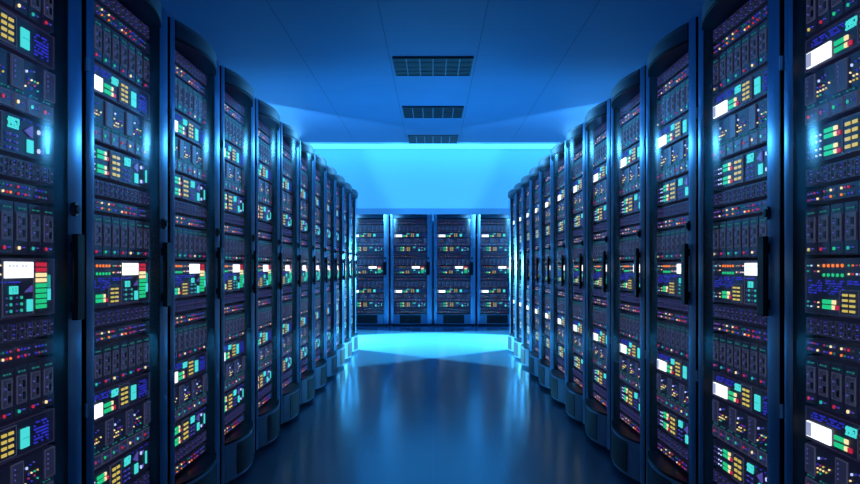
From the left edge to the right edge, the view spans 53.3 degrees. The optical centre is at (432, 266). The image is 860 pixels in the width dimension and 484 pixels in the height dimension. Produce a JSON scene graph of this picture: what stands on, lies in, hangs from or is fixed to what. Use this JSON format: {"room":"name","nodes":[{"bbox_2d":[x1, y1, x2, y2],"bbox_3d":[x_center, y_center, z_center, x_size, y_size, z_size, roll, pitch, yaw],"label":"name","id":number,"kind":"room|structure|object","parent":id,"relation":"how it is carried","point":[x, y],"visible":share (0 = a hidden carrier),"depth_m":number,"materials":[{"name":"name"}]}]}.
{"room":"server room","nodes":[
{"label":"server room","id":0,"kind":"room"},
{"bbox_2d":[160,0,704,141],"bbox_3d":[0.000,-2.467,7.200,10.000,0.100,20.400,0,0,0],"label":"ceiling","id":1,"kind":"structure","parent":0,"point":[326,67],"depth_m":9.83,"materials":[{"name":"blue paint"}]},
{"bbox_2d":[392,56,473,75],"bbox_3d":[0.000,-2.402,10.260,0.930,0.029,0.880,0,0,0],"label":"ceiling vent","id":2,"kind":"object","parent":1,"relation":"in","point":[403,65],"visible":1,"depth_m":10.18,"materials":[{"name":"black metal"}]},
{"bbox_2d":[402,106,463,117],"bbox_3d":[0.000,-2.402,13.280,0.930,0.029,0.880,0,0,0],"label":"ceiling vent","id":3,"kind":"object","parent":1,"relation":"in","point":[408,111],"visible":1,"depth_m":13.19,"materials":[{"name":"black metal"}]},
{"bbox_2d":[408,135,457,143],"bbox_3d":[0.000,-2.402,16.120,0.930,0.029,0.880,0,0,0],"label":"ceiling vent","id":4,"kind":"object","parent":1,"relation":"in","point":[413,139],"visible":1,"depth_m":16.07,"materials":[{"name":"metal"}]},
{"bbox_2d":[307,142,559,148],"bbox_3d":[0.000,-2.394,16.890,9.800,0.045,0.580,0,0,0],"label":"light strip","id":5,"kind":"object","parent":1,"relation":"attached to","point":[316,145],"visible":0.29,"depth_m":16.71,"materials":[{"name":"blue"}]},
{"bbox_2d":[310,144,555,148],"bbox_3d":[0.000,-2.380,16.890,9.760,0.015,0.540,0,0,0],"label":"diffuser","id":6,"kind":"object","parent":5,"relation":"attached to","point":[316,146],"depth_m":16.85,"materials":[{"name":"teal"}]},
{"bbox_2d":[314,149,550,207],"bbox_3d":[0.000,-0.667,17.300,10.000,3.500,0.200,0,0,0],"label":"wall","id":7,"kind":"structure","parent":0,"point":[381,178],"depth_m":17.20,"materials":[{"name":"paint"}]},
{"bbox_2d":[356,208,509,320],"bbox_3d":[0.000,-0.047,17.190,10.000,2.260,0.020,0,0,0],"label":"trim","id":8,"kind":"structure","parent":7,"relation":"attached to","point":[386,211],"depth_m":17.18,"materials":[{"name":"paint"}]},
{"bbox_2d":[225,321,640,483],"bbox_3d":[0.000,1.133,7.200,10.000,0.100,20.400,0,0,0],"label":"floor","id":9,"kind":"structure","parent":0,"point":[414,403],"depth_m":5.85,"materials":[{"name":"tile"}]},
{"bbox_2d":[0,0,84,483],"bbox_3d":[-1.482,0.056,2.084,1.051,2.055,0.784,0,0,0],"label":"tall cabinet","id":10,"kind":"object","parent":9,"relation":"on","point":[42,240],"visible":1,"depth_m":2.30,"materials":[{"name":"black metal"}]},
{"bbox_2d":[82,0,170,483],"bbox_3d":[-1.482,0.056,2.884,1.051,2.055,0.784,0,0,0],"label":"tall cabinet","id":11,"kind":"object","parent":9,"relation":"on","point":[125,42],"visible":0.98,"depth_m":2.92,"materials":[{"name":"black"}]},
{"bbox_2d":[168,17,222,483],"bbox_3d":[-1.482,0.056,3.684,1.051,2.055,0.784,0,0,0],"label":"tall cabinet","id":12,"kind":"object","parent":9,"relation":"on","point":[194,232],"visible":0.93,"depth_m":3.74,"materials":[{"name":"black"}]},
{"bbox_2d":[193,463,216,483],"bbox_3d":[-0.967,0.961,3.672,0.023,0.155,0.386,0,0,0],"label":"vent grille","id":13,"kind":"object","parent":12,"relation":"attached to","point":[209,476],"depth_m":3.66,"materials":[{"name":"black metal"}]},
{"bbox_2d":[220,65,257,483],"bbox_3d":[-1.482,0.056,4.484,1.051,2.055,0.784,0,0,0],"label":"tall cabinet","id":14,"kind":"object","parent":9,"relation":"on","point":[237,98],"visible":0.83,"depth_m":4.54,"materials":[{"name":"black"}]},
{"bbox_2d":[237,429,253,474],"bbox_3d":[-0.967,0.961,4.473,0.023,0.155,0.386,0,0,0],"label":"vent grille","id":15,"kind":"object","parent":14,"relation":"attached to","point":[245,444],"depth_m":4.39,"materials":[{"name":"black metal"}]},
{"bbox_2d":[255,98,282,450],"bbox_3d":[-1.482,0.056,5.284,1.051,2.055,0.784,0,0,0],"label":"tall cabinet","id":16,"kind":"object","parent":9,"relation":"on","point":[267,119],"visible":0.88,"depth_m":5.38,"materials":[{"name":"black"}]},
{"bbox_2d":[268,405,279,441],"bbox_3d":[-0.967,0.961,5.272,0.023,0.155,0.386,0,0,0],"label":"vent grille","id":17,"kind":"object","parent":16,"relation":"attached to","point":[274,411],"depth_m":5.19,"materials":[{"name":"metal"}]},
{"bbox_2d":[280,122,301,424],"bbox_3d":[-1.482,0.056,6.084,1.051,2.055,0.784,0,0,0],"label":"tall cabinet","id":18,"kind":"object","parent":9,"relation":"on","point":[289,137],"visible":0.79,"depth_m":6.22,"materials":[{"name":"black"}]},
{"bbox_2d":[291,388,299,417],"bbox_3d":[-0.967,0.961,6.072,0.023,0.155,0.386,0,0,0],"label":"vent grille","id":19,"kind":"object","parent":18,"relation":"attached to","point":[295,392],"depth_m":5.99,"materials":[{"name":"metal"}]},
{"bbox_2d":[299,140,315,404],"bbox_3d":[-1.482,0.056,6.884,1.051,2.055,0.784,0,0,0],"label":"tall cabinet","id":20,"kind":"object","parent":9,"relation":"on","point":[306,151],"visible":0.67,"depth_m":7.06,"materials":[{"name":"black metal"}]},
{"bbox_2d":[308,374,314,399],"bbox_3d":[-0.967,0.961,6.872,0.023,0.155,0.386,0,0,0],"label":"vent grille","id":21,"kind":"object","parent":20,"relation":"attached to","point":[311,377],"depth_m":6.79,"materials":[{"name":"metal"}]},
{"bbox_2d":[314,154,327,388],"bbox_3d":[-1.482,0.056,7.684,1.051,2.055,0.784,0,0,0],"label":"tall cabinet","id":22,"kind":"object","parent":9,"relation":"on","point":[320,164],"visible":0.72,"depth_m":7.92,"materials":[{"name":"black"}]},
{"bbox_2d":[321,363,326,385],"bbox_3d":[-0.967,0.961,7.673,0.023,0.155,0.386,0,0,0],"label":"vent grille","id":23,"kind":"object","parent":22,"relation":"attached to","point":[323,365],"depth_m":7.57,"materials":[{"name":"metal"}]},
{"bbox_2d":[326,165,336,376],"bbox_3d":[-1.482,0.056,8.484,1.051,2.055,0.784,0,0,0],"label":"tall cabinet","id":24,"kind":"object","parent":9,"relation":"on","point":[331,173],"visible":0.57,"depth_m":8.71,"materials":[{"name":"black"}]},
{"bbox_2d":[332,354,336,373],"bbox_3d":[-0.967,0.961,8.473,0.023,0.155,0.386,0,0,0],"label":"vent grille","id":25,"kind":"object","parent":24,"relation":"attached to","point":[334,356],"depth_m":8.38,"materials":[{"name":"metal"}]},
{"bbox_2d":[335,175,344,366],"bbox_3d":[-1.482,0.056,9.284,1.051,2.055,0.784,0,0,0],"label":"tall cabinet","id":26,"kind":"object","parent":9,"relation":"on","point":[340,181],"visible":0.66,"depth_m":9.53,"materials":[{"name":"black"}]},
{"bbox_2d":[341,348,344,364],"bbox_3d":[-0.967,0.961,9.273,0.023,0.155,0.386,0,0,0],"label":"vent grille","id":27,"kind":"object","parent":26,"relation":"attached to","point":[342,349],"depth_m":9.16,"materials":[{"name":"metal"}]},
{"bbox_2d":[343,182,351,358],"bbox_3d":[-1.482,0.056,10.084,1.051,2.055,0.784,0,0,0],"label":"tall cabinet","id":28,"kind":"object","parent":9,"relation":"on","point":[347,189],"visible":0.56,"depth_m":10.37,"materials":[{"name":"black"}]},
{"bbox_2d":[348,342,351,356],"bbox_3d":[-0.967,0.961,10.072,0.023,0.155,0.386,0,0,0],"label":"vent grille","id":29,"kind":"object","parent":28,"relation":"attached to","point":[349,343],"depth_m":9.95,"materials":[{"name":"blue metal"}]},
{"bbox_2d":[350,189,357,351],"bbox_3d":[-1.482,0.056,10.884,1.051,2.055,0.784,0,0,0],"label":"tall cabinet","id":30,"kind":"object","parent":9,"relation":"on","point":[354,195],"visible":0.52,"depth_m":11.18,"materials":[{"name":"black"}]},
{"bbox_2d":[355,335,357,349],"bbox_3d":[-0.967,0.961,10.873,0.023,0.155,0.386,0,0,0],"label":"vent grille","id":31,"kind":"object","parent":30,"relation":"attached to","point":[356,336],"depth_m":10.78,"materials":[{"name":"blue metal"}]},
{"bbox_2d":[356,214,389,325],"bbox_3d":[-1.206,0.056,16.265,0.784,2.055,1.051,0,0,0],"label":"tall cabinet","id":32,"kind":"object","parent":9,"relation":"on","point":[372,230],"visible":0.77,"depth_m":15.83,"materials":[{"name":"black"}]},
{"bbox_2d":[356,315,376,322],"bbox_3d":[-1.218,0.961,15.750,0.386,0.155,0.023,0,0,0],"label":"vent grille","id":33,"kind":"object","parent":32,"relation":"attached to","point":[359,318],"depth_m":15.75,"materials":[{"name":"black metal"}]},
{"bbox_2d":[390,214,431,325],"bbox_3d":[-0.406,0.056,16.265,0.784,2.055,1.051,0,0,0],"label":"tall cabinet","id":34,"kind":"object","parent":9,"relation":"on","point":[410,234],"visible":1,"depth_m":15.83,"materials":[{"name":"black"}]},
{"bbox_2d":[400,315,420,322],"bbox_3d":[-0.417,0.961,15.750,0.386,0.155,0.023,0,0,0],"label":"vent grille","id":35,"kind":"object","parent":34,"relation":"attached to","point":[403,318],"depth_m":15.75,"materials":[{"name":"black metal"}]},
{"bbox_2d":[433,214,475,325],"bbox_3d":[0.394,0.056,16.265,0.784,2.055,1.051,0,0,0],"label":"tall cabinet","id":36,"kind":"object","parent":9,"relation":"on","point":[454,235],"visible":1,"depth_m":15.83,"materials":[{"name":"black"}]},
{"bbox_2d":[443,315,463,322],"bbox_3d":[0.383,0.961,15.750,0.386,0.155,0.023,0,0,0],"label":"vent grille","id":37,"kind":"object","parent":36,"relation":"attached to","point":[446,318],"depth_m":15.75,"materials":[{"name":"black metal"}]},
{"bbox_2d":[476,214,509,325],"bbox_3d":[1.194,0.056,16.265,0.784,2.055,1.051,0,0,0],"label":"tall cabinet","id":38,"kind":"object","parent":9,"relation":"on","point":[492,230],"visible":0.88,"depth_m":15.83,"materials":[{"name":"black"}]},
{"bbox_2d":[487,315,507,322],"bbox_3d":[1.183,0.961,15.750,0.386,0.155,0.023,0,0,0],"label":"vent grille","id":39,"kind":"object","parent":38,"relation":"attached to","point":[490,318],"depth_m":15.75,"materials":[{"name":"black metal"}]},
{"bbox_2d":[508,189,515,351],"bbox_3d":[1.482,0.056,10.896,1.051,2.055,0.784,0,0,0],"label":"tall cabinet","id":40,"kind":"object","parent":9,"relation":"on","point":[511,195],"visible":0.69,"depth_m":11.16,"materials":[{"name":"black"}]},
{"bbox_2d":[508,336,510,349],"bbox_3d":[0.967,0.961,10.908,0.023,0.155,0.386,0,0,0],"label":"vent grille","id":41,"kind":"object","parent":40,"relation":"attached to","point":[509,337],"depth_m":10.80,"materials":[{"name":"blue metal"}]},
{"bbox_2d":[514,182,522,357],"bbox_3d":[1.482,0.056,10.096,1.051,2.055,0.784,0,0,0],"label":"tall cabinet","id":42,"kind":"object","parent":9,"relation":"on","point":[518,190],"visible":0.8,"depth_m":10.30,"materials":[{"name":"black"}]},
{"bbox_2d":[514,342,516,355],"bbox_3d":[0.967,0.961,10.107,0.023,0.155,0.386,0,0,0],"label":"vent grille","id":43,"kind":"object","parent":42,"relation":"attached to","point":[515,343],"depth_m":10.01,"materials":[{"name":"blue metal"}]},
{"bbox_2d":[520,175,530,366],"bbox_3d":[1.482,0.056,9.296,1.051,2.055,0.784,0,0,0],"label":"tall cabinet","id":44,"kind":"object","parent":9,"relation":"on","point":[525,348],"visible":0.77,"depth_m":9.49,"materials":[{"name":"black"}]},
{"bbox_2d":[520,348,524,363],"bbox_3d":[0.967,0.961,9.307,0.023,0.155,0.386,0,0,0],"label":"vent grille","id":45,"kind":"object","parent":44,"relation":"attached to","point":[522,350],"depth_m":9.20,"materials":[{"name":"metal"}]},
{"bbox_2d":[529,166,539,376],"bbox_3d":[1.482,0.056,8.496,1.051,2.055,0.784,0,0,0],"label":"tall cabinet","id":46,"kind":"object","parent":9,"relation":"on","point":[534,173],"visible":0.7,"depth_m":8.71,"materials":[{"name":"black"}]},
{"bbox_2d":[529,355,533,373],"bbox_3d":[0.967,0.961,8.508,0.023,0.155,0.386,0,0,0],"label":"vent grille","id":47,"kind":"object","parent":46,"relation":"attached to","point":[531,357],"depth_m":8.40,"materials":[{"name":"metal"}]},
{"bbox_2d":[538,154,551,388],"bbox_3d":[1.482,0.056,7.696,1.051,2.055,0.784,0,0,0],"label":"tall cabinet","id":48,"kind":"object","parent":9,"relation":"on","point":[545,164],"visible":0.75,"depth_m":7.88,"materials":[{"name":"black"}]},
{"bbox_2d":[538,364,543,384],"bbox_3d":[0.967,0.961,7.707,0.023,0.155,0.386,0,0,0],"label":"vent grille","id":49,"kind":"object","parent":48,"relation":"attached to","point":[540,366],"depth_m":7.61,"materials":[{"name":"metal"}]},
{"bbox_2d":[550,140,566,403],"bbox_3d":[1.482,0.056,6.896,1.051,2.055,0.784,0,0,0],"label":"tall cabinet","id":50,"kind":"object","parent":9,"relation":"on","point":[558,377],"visible":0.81,"depth_m":7.04,"materials":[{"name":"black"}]},
{"bbox_2d":[550,375,557,398],"bbox_3d":[0.967,0.961,6.907,0.023,0.155,0.386,0,0,0],"label":"vent grille","id":51,"kind":"object","parent":50,"relation":"attached to","point":[553,378],"depth_m":6.80,"materials":[{"name":"metal"}]},
{"bbox_2d":[565,122,585,423],"bbox_3d":[1.482,0.056,6.096,1.051,2.055,0.784,0,0,0],"label":"tall cabinet","id":52,"kind":"object","parent":9,"relation":"on","point":[575,391],"visible":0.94,"depth_m":6.21,"materials":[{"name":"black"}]},
{"bbox_2d":[565,389,574,416],"bbox_3d":[0.967,0.961,6.107,0.023,0.155,0.386,0,0,0],"label":"vent grille","id":53,"kind":"object","parent":52,"relation":"attached to","point":[569,393],"depth_m":6.01,"materials":[{"name":"black metal"}]},
{"bbox_2d":[584,98,610,450],"bbox_3d":[1.482,0.056,5.296,1.051,2.055,0.784,0,0,0],"label":"tall cabinet","id":54,"kind":"object","parent":9,"relation":"on","point":[597,177],"visible":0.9,"depth_m":5.37,"materials":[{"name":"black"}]},
{"bbox_2d":[585,405,596,440],"bbox_3d":[0.967,0.961,5.308,0.023,0.155,0.386,0,0,0],"label":"vent grille","id":55,"kind":"object","parent":54,"relation":"attached to","point":[590,410],"depth_m":5.22,"materials":[{"name":"black metal"}]},
{"bbox_2d":[609,65,645,483],"bbox_3d":[1.482,0.056,4.496,1.051,2.055,0.784,0,0,0],"label":"tall cabinet","id":56,"kind":"object","parent":9,"relation":"on","point":[627,163],"visible":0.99,"depth_m":4.54,"materials":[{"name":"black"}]},
{"bbox_2d":[611,428,626,472],"bbox_3d":[0.967,0.961,4.508,0.023,0.155,0.386,0,0,0],"label":"vent grille","id":57,"kind":"object","parent":56,"relation":"attached to","point":[618,441],"depth_m":4.43,"materials":[{"name":"black metal"}]},
{"bbox_2d":[644,17,697,483],"bbox_3d":[1.482,0.056,3.696,1.051,2.055,0.784,0,0,0],"label":"tall cabinet","id":58,"kind":"object","parent":9,"relation":"on","point":[671,141],"visible":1,"depth_m":3.73,"materials":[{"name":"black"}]},
{"bbox_2d":[647,461,670,483],"bbox_3d":[0.967,0.961,3.708,0.023,0.155,0.386,0,0,0],"label":"vent grille","id":59,"kind":"object","parent":58,"relation":"attached to","point":[654,475],"depth_m":3.70,"materials":[{"name":"black metal"}]},
{"bbox_2d":[695,0,783,483],"bbox_3d":[1.482,0.056,2.896,1.051,2.055,0.784,0,0,0],"label":"tall cabinet","id":60,"kind":"object","parent":9,"relation":"on","point":[739,112],"visible":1,"depth_m":2.92,"materials":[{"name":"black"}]},
{"bbox_2d":[779,0,859,483],"bbox_3d":[1.482,0.056,2.096,1.051,2.055,0.784,0,0,0],"label":"tall cabinet","id":61,"kind":"object","parent":9,"relation":"on","point":[820,62],"visible":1,"depth_m":2.31,"materials":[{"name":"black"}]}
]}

